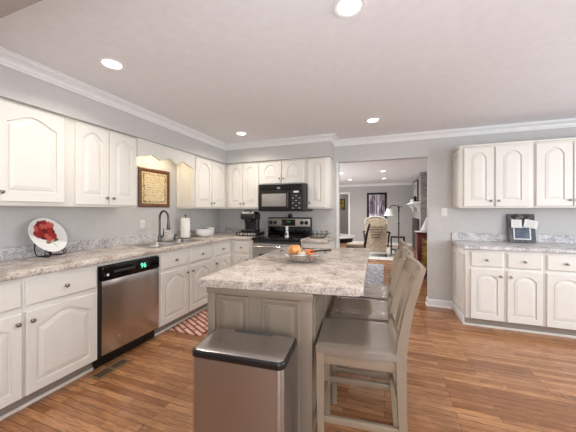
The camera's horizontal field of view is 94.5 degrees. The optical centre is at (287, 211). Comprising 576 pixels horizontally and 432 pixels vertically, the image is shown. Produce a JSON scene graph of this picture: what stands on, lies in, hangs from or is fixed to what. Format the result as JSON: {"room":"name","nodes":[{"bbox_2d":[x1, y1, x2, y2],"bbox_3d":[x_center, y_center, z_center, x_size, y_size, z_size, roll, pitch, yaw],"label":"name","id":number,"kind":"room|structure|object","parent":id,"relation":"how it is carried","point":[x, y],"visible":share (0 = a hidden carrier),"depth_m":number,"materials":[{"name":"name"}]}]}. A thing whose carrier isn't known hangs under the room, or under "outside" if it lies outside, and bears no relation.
{"room":"kitchen","nodes":[
{"label":"kitchen","id":0,"kind":"room"},
{"bbox_2d":[0,0,41,17],"bbox_3d":[0.447,-0.938,0.429,6.252,0.325,0.112,0,0,20],"label":"wall","id":1,"kind":"structure","parent":0,"point":[7,7],"depth_m":1.00,"materials":[{"name":"paint"}]},
{"bbox_2d":[0,155,219,247],"bbox_3d":[-2.527,0.113,1.546,0.100,2.425,7.185,0,0,20],"label":"wall","id":2,"kind":"structure","parent":0,"point":[79,223],"depth_m":2.92,"materials":[{"name":"grey paint"}]},
{"bbox_2d":[0,98,72,206],"bbox_3d":[-2.084,-0.420,2.084,0.362,0.758,0.576,0,0,20],"label":"upper cabinet","id":3,"kind":"object","parent":2,"relation":"attached to","point":[36,145],"visible":1,"depth_m":2.04,"materials":[{"name":"beige paint"}]},
{"bbox_2d":[73,119,136,207],"bbox_3d":[-1.879,-0.420,2.649,0.362,0.758,0.625,0,0,20],"label":"upper cabinet","id":4,"kind":"object","parent":2,"relation":"attached to","point":[104,160],"visible":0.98,"depth_m":2.54,"materials":[{"name":"beige paint"}]},
{"bbox_2d":[0,227,267,260],"bbox_3d":[-1.393,0.340,3.066,0.994,0.100,3.554,0,0,20],"label":"backsplash","id":5,"kind":"structure","parent":2,"relation":"attached to","point":[8,253],"depth_m":2.80,"materials":[{"name":"grey stone"}]},
{"bbox_2d":[140,220,144,229],"bbox_3d":[-1.821,0.170,3.330,0.010,0.116,0.072,0,0,20],"label":"outlet","id":6,"kind":"object","parent":2,"relation":"attached to","point":[142,222],"visible":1,"depth_m":3.33,"materials":[{"name":"white plastic"}]},
{"bbox_2d":[138,166,169,207],"bbox_3d":[-1.749,-0.303,3.505,0.024,0.500,0.500,0,0,20],"label":"framed piece","id":7,"kind":"object","parent":2,"relation":"attached to","point":[153,184],"visible":1,"depth_m":3.49,"materials":[{"name":"brown wood"}]},
{"bbox_2d":[176,155,224,208],"bbox_3d":[-1.271,-0.420,4.325,0.362,0.758,1.100,0,0,20],"label":"upper cabinet","id":8,"kind":"object","parent":2,"relation":"attached to","point":[201,187],"visible":0.8,"depth_m":3.90,"materials":[{"name":"beige paint"}]},
{"bbox_2d":[0,65,333,163],"bbox_3d":[-0.871,-0.951,2.871,2.110,0.299,3.565,0,0,20],"label":"soffit","id":9,"kind":"structure","parent":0,"point":[15,86],"depth_m":2.70,"materials":[{"name":"grey paint"}]},
{"bbox_2d":[136,138,194,168],"bbox_3d":[-1.485,-0.699,3.333,0.020,0.200,0.925,0,0,20],"label":"valance","id":10,"kind":"object","parent":9,"relation":"attached to","point":[144,147],"visible":1,"depth_m":3.23,"materials":[{"name":"beige paint"}]},
{"bbox_2d":[0,47,575,150],"bbox_3d":[0.988,-1.058,3.421,6.891,0.085,2.798,0,0,-11],"label":"trim","id":11,"kind":"structure","parent":9,"relation":"attached to","point":[9,59],"depth_m":3.31,"materials":[{"name":"white paint"}]},
{"bbox_2d":[0,0,575,184],"bbox_3d":[1.675,-1.125,4.764,7.300,0.050,16.300,0,0,20],"label":"ceiling","id":12,"kind":"structure","parent":0,"point":[217,69],"depth_m":1.94,"materials":[{"name":"paint"}]},
{"bbox_2d":[97,57,125,70],"bbox_3d":[-1.315,-1.097,1.991,0.180,0.007,0.180,0,0,20],"label":"recessed light","id":13,"kind":"object","parent":12,"relation":"in","point":[109,63],"visible":1,"depth_m":1.98,"materials":[{"name":"white paint"}]},
{"bbox_2d":[235,132,247,135],"bbox_3d":[-0.660,-1.097,3.769,0.180,0.007,0.180,0,0,20],"label":"recessed light","id":14,"kind":"object","parent":12,"relation":"in","point":[236,133],"visible":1,"depth_m":3.76,"materials":[{"name":"white paint"}]},
{"bbox_2d":[332,0,366,18],"bbox_3d":[0.329,-1.097,1.429,0.180,0.007,0.180,0,0,20],"label":"recessed light","id":15,"kind":"object","parent":12,"relation":"in","point":[343,9],"visible":1,"depth_m":1.44,"materials":[{"name":"white paint"}]},
{"bbox_2d":[365,118,380,122],"bbox_3d":[1.024,-1.097,3.220,0.180,0.007,0.180,0,0,20],"label":"recessed light","id":16,"kind":"object","parent":12,"relation":"in","point":[370,120],"visible":1,"depth_m":3.21,"materials":[{"name":"white paint"}]},
{"bbox_2d":[0,243,575,431],"bbox_3d":[1.675,1.350,4.764,7.300,0.050,16.300,0,0,20],"label":"floor","id":17,"kind":"structure","parent":0,"point":[461,378],"depth_m":1.97,"materials":[{"name":"brown wood"}]},
{"bbox_2d":[0,278,21,420],"bbox_3d":[-2.081,0.879,1.648,0.666,0.892,0.418,0,0,20],"label":"base cabinet","id":18,"kind":"object","parent":17,"relation":"on","point":[10,290],"visible":0.99,"depth_m":1.68,"materials":[{"name":"beige paint"}]},
{"bbox_2d":[17,264,96,410],"bbox_3d":[-1.926,0.879,2.073,0.666,0.892,0.486,0,0,20],"label":"base cabinet","id":19,"kind":"object","parent":17,"relation":"on","point":[59,308],"visible":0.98,"depth_m":1.92,"materials":[{"name":"beige paint"}]},
{"bbox_2d":[89,358,130,379],"bbox_3d":[-1.487,1.322,2.241,0.108,0.005,0.290,0,0,20],"label":"floor vent","id":20,"kind":"object","parent":17,"relation":"in","point":[109,369],"visible":1,"depth_m":2.22,"materials":[{"name":"brown metal"}]},
{"bbox_2d":[92,255,158,369],"bbox_3d":[-1.724,0.894,2.593,0.604,0.862,0.620,0,0,20],"label":"dishwasher","id":21,"kind":"object","parent":17,"relation":"on","point":[127,291],"visible":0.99,"depth_m":2.42,"materials":[{"name":"silver metal"}]},
{"bbox_2d":[154,243,211,336],"bbox_3d":[-1.470,0.879,3.332,0.666,0.892,0.936,0,0,20],"label":"base cabinet","id":22,"kind":"object","parent":17,"relation":"on","point":[181,297],"visible":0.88,"depth_m":3.11,"materials":[{"name":"beige paint"}]},
{"bbox_2d":[169,308,207,335],"bbox_3d":[-1.002,1.320,3.254,0.433,0.008,0.765,0,0,20],"label":"kitchen rug","id":23,"kind":"object","parent":17,"relation":"on","point":[197,325],"visible":0.52,"depth_m":3.07,"materials":[{"name":"red fabric"}]},
{"bbox_2d":[212,240,230,272],"bbox_3d":[-1.125,0.879,4.282,0.666,0.892,1.082,0,0,20],"label":"base cabinet","id":24,"kind":"object","parent":17,"relation":"on","point":[221,251],"visible":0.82,"depth_m":3.85,"materials":[{"name":"beige paint"}]},
{"bbox_2d":[0,227,267,281],"bbox_3d":[-1.380,0.374,3.061,1.022,0.169,3.554,0,0,20],"label":"countertop","id":25,"kind":"structure","parent":24,"relation":"on","point":[17,262],"depth_m":2.46,"materials":[{"name":"stone"}]},
{"bbox_2d":[34,244,66,256],"bbox_3d":[-2.060,0.318,2.301,0.156,0.138,0.207,0,0,4],"label":"plate stand","id":26,"kind":"object","parent":25,"relation":"on","point":[49,252],"visible":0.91,"depth_m":2.24,"materials":[{"name":"black metal"}]},
{"bbox_2d":[28,218,66,251],"bbox_3d":[-2.066,0.202,2.302,0.143,0.292,0.322,0,0,7],"label":"decorative plate","id":27,"kind":"object","parent":26,"relation":"on","point":[47,234],"visible":1,"depth_m":2.30,"materials":[{"name":"white ceramic"}]},
{"bbox_2d":[33,220,56,241],"bbox_3d":[-2.088,0.172,2.283,0.014,0.204,0.213,-25,-2,4],"label":"flower","id":28,"kind":"object","parent":27,"relation":"on","point":[43,230],"depth_m":2.29,"materials":[{"name":"red plant"}]},
{"bbox_2d":[124,238,202,247],"bbox_3d":[-1.477,0.473,3.296,0.479,0.181,0.814,0,0,20],"label":"sink","id":29,"kind":"object","parent":25,"relation":"in","point":[156,244],"visible":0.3,"depth_m":3.29,"materials":[{"name":"silver metal"}]},
{"bbox_2d":[157,210,169,240],"bbox_3d":[-1.581,0.184,3.425,0.196,0.398,0.101,0,0,20],"label":"faucet","id":30,"kind":"object","parent":25,"relation":"on","point":[162,211],"visible":1,"depth_m":3.41,"materials":[{"name":"silver metal"}]},
{"bbox_2d":[195,229,212,236],"bbox_3d":[-1.280,0.335,4.054,0.254,0.109,0.254,0,0,20],"label":"mixing bowl","id":31,"kind":"object","parent":25,"relation":"on","point":[200,232],"visible":0.98,"depth_m":3.97,"materials":[{"name":"white ceramic"}]},
{"bbox_2d":[206,227,214,234],"bbox_3d":[-1.257,0.326,4.322,0.140,0.126,0.140,0,0,20],"label":"bowl","id":32,"kind":"object","parent":25,"relation":"on","point":[213,228],"visible":0.55,"depth_m":4.30,"materials":[{"name":"white ceramic"}]},
{"bbox_2d":[241,210,259,231],"bbox_3d":[-0.600,0.154,4.270,0.260,0.343,0.230,0,0,20],"label":"coffee maker","id":33,"kind":"object","parent":25,"relation":"on","point":[250,219],"visible":1,"depth_m":4.25,"materials":[{"name":"black plastic"}]},
{"bbox_2d":[231,239,252,265],"bbox_3d":[-0.611,0.879,4.317,0.379,0.892,0.664,0,0,20],"label":"base cabinet","id":34,"kind":"object","parent":17,"relation":"on","point":[241,250],"visible":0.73,"depth_m":4.04,"materials":[{"name":"beige paint"}]},
{"bbox_2d":[192,328,296,431],"bbox_3d":[-0.212,0.987,1.313,0.470,0.676,0.298,0,0,15],"label":"trash can","id":35,"kind":"object","parent":17,"relation":"on","point":[244,381],"visible":1,"depth_m":1.22,"materials":[{"name":"silver metal"}]},
{"bbox_2d":[207,287,337,431],"bbox_3d":[0.032,0.889,2.180,0.696,0.872,1.440,0,0,20],"label":"kitchen island","id":36,"kind":"object","parent":17,"relation":"on","point":[300,316],"visible":0.47,"depth_m":1.50,"materials":[{"name":"beige paint"}]},
{"bbox_2d":[199,247,368,296],"bbox_3d":[0.194,0.429,2.271,0.972,0.044,1.760,0,0,20],"label":"island countertop","id":37,"kind":"structure","parent":36,"relation":"on","point":[341,271],"depth_m":1.69,"materials":[{"name":"stone"}]},
{"bbox_2d":[280,248,326,262],"bbox_3d":[0.125,0.366,2.178,0.383,0.080,0.383,0,0,20],"label":"fruit bowl","id":38,"kind":"object","parent":37,"relation":"on","point":[291,257],"visible":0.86,"depth_m":2.07,"materials":[{"name":"silver metal"}]},
{"bbox_2d":[288,243,301,256],"bbox_3d":[0.058,0.322,2.213,0.112,0.119,0.112,0,0,-1],"label":"gourd","id":39,"kind":"object","parent":38,"relation":"in","point":[293,249],"visible":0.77,"depth_m":2.17,"materials":[{"name":"orange plant"}]},
{"bbox_2d":[297,250,305,260],"bbox_3d":[0.111,0.351,2.130,0.076,0.088,0.076,0,0,20],"label":"pear","id":40,"kind":"object","parent":38,"relation":"in","point":[302,252],"visible":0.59,"depth_m":2.11,"materials":[{"name":"beige food"}]},
{"bbox_2d":[306,248,316,258],"bbox_3d":[0.191,0.343,2.164,0.084,0.085,0.084,0,0,20],"label":"apple","id":41,"kind":"object","parent":38,"relation":"in","point":[308,251],"visible":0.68,"depth_m":2.13,"materials":[{"name":"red food"}]},
{"bbox_2d":[310,249,330,252],"bbox_3d":[0.260,0.314,2.118,0.168,0.027,0.025,0,0,-4],"label":"serving spoon","id":42,"kind":"object","parent":38,"relation":"on","point":[324,249],"visible":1,"depth_m":2.11,"materials":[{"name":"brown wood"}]},
{"bbox_2d":[252,217,311,257],"bbox_3d":[-0.085,0.713,4.099,0.758,1.225,0.715,0,0,20],"label":"range","id":43,"kind":"object","parent":17,"relation":"on","point":[276,239],"visible":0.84,"depth_m":4.25,"materials":[{"name":"grey metal"}]},
{"bbox_2d":[252,235,308,241],"bbox_3d":[-0.087,0.408,4.095,0.750,0.033,0.590,0,0,20],"label":"cooktop","id":44,"kind":"object","parent":43,"relation":"in","point":[266,238],"depth_m":3.92,"materials":[{"name":"glass"}]},
{"bbox_2d":[285,226,288,236],"bbox_3d":[-0.017,0.307,4.016,0.064,0.168,0.064,0,0,20],"label":"figurine","id":45,"kind":"object","parent":43,"relation":"on","point":[286,227],"visible":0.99,"depth_m":4.00,"materials":[{"name":"white ceramic"}]},
{"bbox_2d":[301,240,333,247],"bbox_3d":[0.448,0.879,3.933,0.355,0.892,0.664,0,0,20],"label":"base cabinet","id":46,"kind":"object","parent":17,"relation":"on","point":[303,244],"visible":0.02,"depth_m":3.68,"materials":[{"name":"beige paint"}]},
{"bbox_2d":[301,235,335,242],"bbox_3d":[0.461,0.410,3.938,0.374,0.041,0.649,0,0,20],"label":"countertop","id":47,"kind":"structure","parent":46,"relation":"on","point":[327,239],"depth_m":3.68,"materials":[{"name":"stone"}]},
{"bbox_2d":[303,230,330,237],"bbox_3d":[0.426,0.335,3.888,0.406,0.108,0.230,0,0,20],"label":"wire basket","id":48,"kind":"object","parent":47,"relation":"on","point":[313,233],"visible":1,"depth_m":3.89,"materials":[{"name":"black metal"}]},
{"bbox_2d":[340,234,355,242],"bbox_3d":[0.950,0.943,6.197,1.240,0.765,1.240,0,0,20],"label":"dining table","id":49,"kind":"object","parent":17,"relation":"on","point":[344,238],"visible":0.14,"depth_m":5.80,"materials":[{"name":"white wood"}]},
{"bbox_2d":[346,223,370,247],"bbox_3d":[1.726,0.813,6.522,0.557,1.026,0.420,0,0,20],"label":"dining chair","id":50,"kind":"object","parent":17,"relation":"on","point":[348,245],"visible":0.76,"depth_m":6.36,"materials":[{"name":"beige fabric"}]},
{"bbox_2d":[316,255,425,431],"bbox_3d":[0.455,0.798,1.522,0.543,1.054,0.414,0,0,14],"label":"counter stool","id":51,"kind":"object","parent":17,"relation":"on","point":[371,345],"visible":1,"depth_m":1.40,"materials":[{"name":"beige paint"}]},
{"bbox_2d":[330,246,413,403],"bbox_3d":[0.605,0.798,1.949,0.543,1.054,0.414,0,0,16],"label":"counter stool","id":52,"kind":"object","parent":17,"relation":"on","point":[375,310],"visible":0.53,"depth_m":1.88,"materials":[{"name":"beige paint"}]},
{"bbox_2d":[340,241,407,366],"bbox_3d":[0.763,0.798,2.374,0.543,1.054,0.414,0,0,18],"label":"counter stool","id":53,"kind":"object","parent":17,"relation":"on","point":[371,291],"visible":0.23,"depth_m":2.37,"materials":[{"name":"beige paint"}]},
{"bbox_2d":[365,264,383,284],"bbox_3d":[1.793,1.320,5.589,0.400,0.010,2.230,0,0,20],"label":"runner rug","id":54,"kind":"object","parent":17,"relation":"on","point":[375,272],"visible":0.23,"depth_m":5.54,"materials":[{"name":"grey fabric"}]},
{"bbox_2d":[369,247,394,260],"bbox_3d":[2.809,1.320,8.597,1.820,0.010,2.720,0,0,20],"label":"area rug","id":55,"kind":"object","parent":17,"relation":"on","point":[375,256],"visible":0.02,"depth_m":7.75,"materials":[{"name":"fabric"}]},
{"bbox_2d":[362,216,390,256],"bbox_3d":[2.651,0.724,7.998,0.820,1.182,0.694,0,0,20],"label":"armchair","id":56,"kind":"object","parent":55,"relation":"on","point":[377,242],"visible":0.88,"depth_m":7.68,"materials":[{"name":"beige fabric"}]},
{"bbox_2d":[384,205,401,251],"bbox_3d":[3.429,0.539,8.649,0.590,1.550,0.340,0,0,20],"label":"floor lamp","id":57,"kind":"object","parent":55,"relation":"on","point":[389,212],"visible":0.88,"depth_m":8.58,"materials":[{"name":"black metal"}]},
{"bbox_2d":[390,236,404,254],"bbox_3d":[3.331,1.040,8.100,0.400,0.550,0.400,0,0,20],"label":"side table","id":58,"kind":"object","parent":55,"relation":"on","point":[391,237],"visible":0.83,"depth_m":8.05,"materials":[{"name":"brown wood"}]},
{"bbox_2d":[406,172,426,249],"bbox_3d":[4.269,0.113,8.547,0.699,2.424,2.420,0,0,20],"label":"fireplace","id":59,"kind":"object","parent":17,"relation":"on","point":[419,209],"visible":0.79,"depth_m":7.61,"materials":[{"name":"grey brick"}]},
{"bbox_2d":[414,179,418,201],"bbox_3d":[4.012,-0.625,8.331,0.034,0.660,0.900,0,0,20],"label":"framed mirror","id":60,"kind":"object","parent":59,"relation":"attached to","point":[416,183],"visible":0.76,"depth_m":8.12,"materials":[{"name":"black metal"}]},
{"bbox_2d":[414,231,426,276],"bbox_3d":[2.838,0.864,5.266,0.595,0.922,0.425,0,0,20],"label":"chest","id":61,"kind":"object","parent":17,"relation":"on","point":[420,236],"visible":0.29,"depth_m":5.16,"materials":[{"name":"red wood"}]},
{"bbox_2d":[421,217,426,231],"bbox_3d":[2.773,0.255,5.270,0.280,0.295,0.280,0,0,20],"label":"table lamp","id":62,"kind":"object","parent":61,"relation":"on","point":[424,227],"visible":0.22,"depth_m":5.23,"materials":[{"name":"white fabric"}]},
{"bbox_2d":[452,244,504,328],"bbox_3d":[2.308,0.879,3.267,0.383,0.892,0.650,0,0,20],"label":"base cabinet","id":63,"kind":"object","parent":17,"relation":"on","point":[478,275],"visible":0.96,"depth_m":3.02,"materials":[{"name":"beige paint"}]},
{"bbox_2d":[451,233,575,253],"bbox_3d":[3.083,0.360,2.990,2.042,0.141,0.644,0,0,20],"label":"countertop","id":64,"kind":"structure","parent":63,"relation":"on","point":[477,241],"depth_m":3.21,"materials":[{"name":"grey stone"}]},
{"bbox_2d":[507,214,535,242],"bbox_3d":[2.918,0.211,3.332,0.275,0.354,0.066,0,0,20],"label":"frame","id":65,"kind":"object","parent":64,"relation":"on","point":[524,234],"visible":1,"depth_m":3.32,"materials":[{"name":"grey wood"}]},
{"bbox_2d":[511,219,521,227],"bbox_3d":[2.854,0.149,3.330,0.111,0.114,0.026,0,0,20],"label":"paper card","id":66,"kind":"object","parent":65,"relation":"hanging from","point":[515,223],"visible":1,"depth_m":3.33,"materials":[{"name":"grey paper"}]},
{"bbox_2d":[523,219,538,228],"bbox_3d":[2.989,0.156,3.280,0.153,0.124,0.027,0,0,20],"label":"paper card","id":67,"kind":"object","parent":65,"relation":"hanging from","point":[531,223],"visible":1,"depth_m":3.28,"materials":[{"name":"grey paper"}]},
{"bbox_2d":[502,251,542,333],"bbox_3d":[2.647,0.879,3.144,0.337,0.892,0.650,0,0,20],"label":"base cabinet","id":68,"kind":"object","parent":17,"relation":"on","point":[523,270],"visible":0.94,"depth_m":2.88,"materials":[{"name":"beige paint"}]},
{"bbox_2d":[540,252,575,337],"bbox_3d":[2.975,0.879,3.025,0.359,0.892,0.650,0,0,20],"label":"base cabinet","id":69,"kind":"object","parent":17,"relation":"on","point":[559,269],"visible":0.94,"depth_m":2.77,"materials":[{"name":"beige paint"}]},
{"bbox_2d":[340,194,347,233],"bbox_3d":[3.349,0.113,12.242,4.950,2.425,0.100,0,0,20],"label":"wall","id":70,"kind":"structure","parent":0,"point":[343,212],"depth_m":12.45,"materials":[{"name":"paint"}]},
{"bbox_2d":[340,199,344,208],"bbox_3d":[2.317,-0.335,12.548,0.700,0.480,0.025,0,0,20],"label":"picture","id":71,"kind":"object","parent":70,"relation":"attached to","point":[342,201],"visible":0.4,"depth_m":12.46,"materials":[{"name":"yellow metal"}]},
{"bbox_2d":[340,185,411,242],"bbox_3d":[2.875,0.113,10.935,4.950,2.425,0.120,0,0,20],"label":"wall","id":72,"kind":"structure","parent":0,"point":[400,195],"depth_m":10.47,"materials":[{"name":"paint"}]},
{"bbox_2d":[340,192,349,233],"bbox_3d":[2.167,0.270,11.189,0.885,2.110,0.145,0,0,20],"label":"trim","id":73,"kind":"structure","parent":72,"relation":"attached to","point":[348,193],"depth_m":10.99,"materials":[{"name":"white paint"}]},
{"bbox_2d":[367,193,386,218],"bbox_3d":[3.534,-0.168,10.615,0.742,1.145,0.030,0,0,20],"label":"picture","id":74,"kind":"object","parent":72,"relation":"attached to","point":[376,202],"visible":0.67,"depth_m":10.61,"materials":[{"name":"purple paper"}]},
{"bbox_2d":[350,241,411,245],"bbox_3d":[3.868,1.276,10.497,2.785,0.098,0.026,0,0,20],"label":"baseboard","id":75,"kind":"structure","parent":72,"relation":"attached to","point":[409,244],"depth_m":10.44,"materials":[{"name":"white paint"}]},
{"bbox_2d":[220,127,575,300],"bbox_3d":[1.705,0.113,3.897,6.252,2.425,0.120,0,0,20],"label":"wall","id":76,"kind":"structure","parent":0,"point":[438,153],"depth_m":3.68,"materials":[{"name":"grey paint"}]},
{"bbox_2d":[225,162,259,208],"bbox_3d":[-0.718,-0.420,4.518,0.647,0.758,0.362,0,0,20],"label":"upper cabinet","id":77,"kind":"object","parent":76,"relation":"attached to","point":[242,180],"visible":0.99,"depth_m":4.37,"materials":[{"name":"beige paint"}]},
{"bbox_2d":[260,158,304,184],"bbox_3d":[-0.055,-0.610,4.277,0.761,0.379,0.362,0,0,20],"label":"upper cabinet","id":78,"kind":"object","parent":76,"relation":"attached to","point":[292,171],"visible":0.96,"depth_m":4.13,"materials":[{"name":"beige paint"}]},
{"bbox_2d":[259,183,311,210],"bbox_3d":[-0.035,-0.207,4.214,0.773,0.415,0.467,0,0,20],"label":"microwave","id":79,"kind":"object","parent":78,"relation":"attached to","point":[272,197],"visible":0.99,"depth_m":4.02,"materials":[{"name":"black plastic"}]},
{"bbox_2d":[305,157,333,208],"bbox_3d":[0.481,-0.420,4.083,0.374,0.758,0.362,0,0,20],"label":"upper cabinet","id":80,"kind":"object","parent":76,"relation":"attached to","point":[319,172],"visible":0.98,"depth_m":3.94,"materials":[{"name":"beige paint"}]},
{"bbox_2d":[336,162,339,295],"bbox_3d":[0.794,0.278,4.228,0.034,2.094,0.132,0,0,20],"label":"trim","id":81,"kind":"structure","parent":76,"relation":"attached to","point":[337,163],"depth_m":4.17,"materials":[{"name":"white paint"}]},
{"bbox_2d":[340,182,411,186],"bbox_3d":[1.679,-1.058,7.638,4.950,0.085,6.895,0,0,20],"label":"trim","id":82,"kind":"structure","parent":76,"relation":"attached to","point":[407,183],"depth_m":10.59,"materials":[{"name":"white paint"}]},
{"bbox_2d":[425,297,451,308],"bbox_3d":[2.109,1.276,3.737,0.314,0.098,0.146,0,0,20],"label":"baseboard","id":83,"kind":"structure","parent":76,"relation":"attached to","point":[429,302],"depth_m":3.68,"materials":[{"name":"white paint"}]},
{"bbox_2d":[441,208,446,216],"bbox_3d":[2.150,0.015,3.663,0.072,0.116,0.016,0,0,20],"label":"light switch","id":84,"kind":"object","parent":76,"relation":"attached to","point":[443,210],"visible":1,"depth_m":3.67,"materials":[{"name":"white plastic"}]},
{"bbox_2d":[452,140,534,207],"bbox_3d":[2.538,-0.429,3.337,0.757,0.776,0.362,0,0,20],"label":"upper cabinet","id":85,"kind":"object","parent":76,"relation":"attached to","point":[492,175],"visible":1,"depth_m":3.20,"materials":[{"name":"beige paint"}]},
{"bbox_2d":[452,233,575,243],"bbox_3d":[3.191,0.340,3.283,2.038,0.100,0.020,0,0,20],"label":"backsplash","id":86,"kind":"structure","parent":76,"relation":"attached to","point":[565,239],"depth_m":3.43,"materials":[{"name":"grey stone"}]},
{"bbox_2d":[534,137,575,207],"bbox_3d":[3.218,-0.429,3.090,0.712,0.776,0.362,0,0,20],"label":"upper cabinet","id":87,"kind":"object","parent":76,"relation":"attached to","point":[554,159],"visible":0.92,"depth_m":3.00,"materials":[{"name":"beige paint"}]},
{"bbox_3d":[-1.480,0.217,3.839,0.150,0.343,0.150,0,0,20],"label":"paper towel holder","id":88,"kind":"object","parent":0,"visible":0},
{"bbox_2d":[181,218,189,237],"bbox_3d":[-1.480,0.235,3.840,0.130,0.281,0.130,0,0,20],"label":"paper towel roll","id":89,"kind":"object","parent":88,"relation":"on","point":[185,222],"visible":0.98,"depth_m":3.78,"materials":[{"name":"paper"}]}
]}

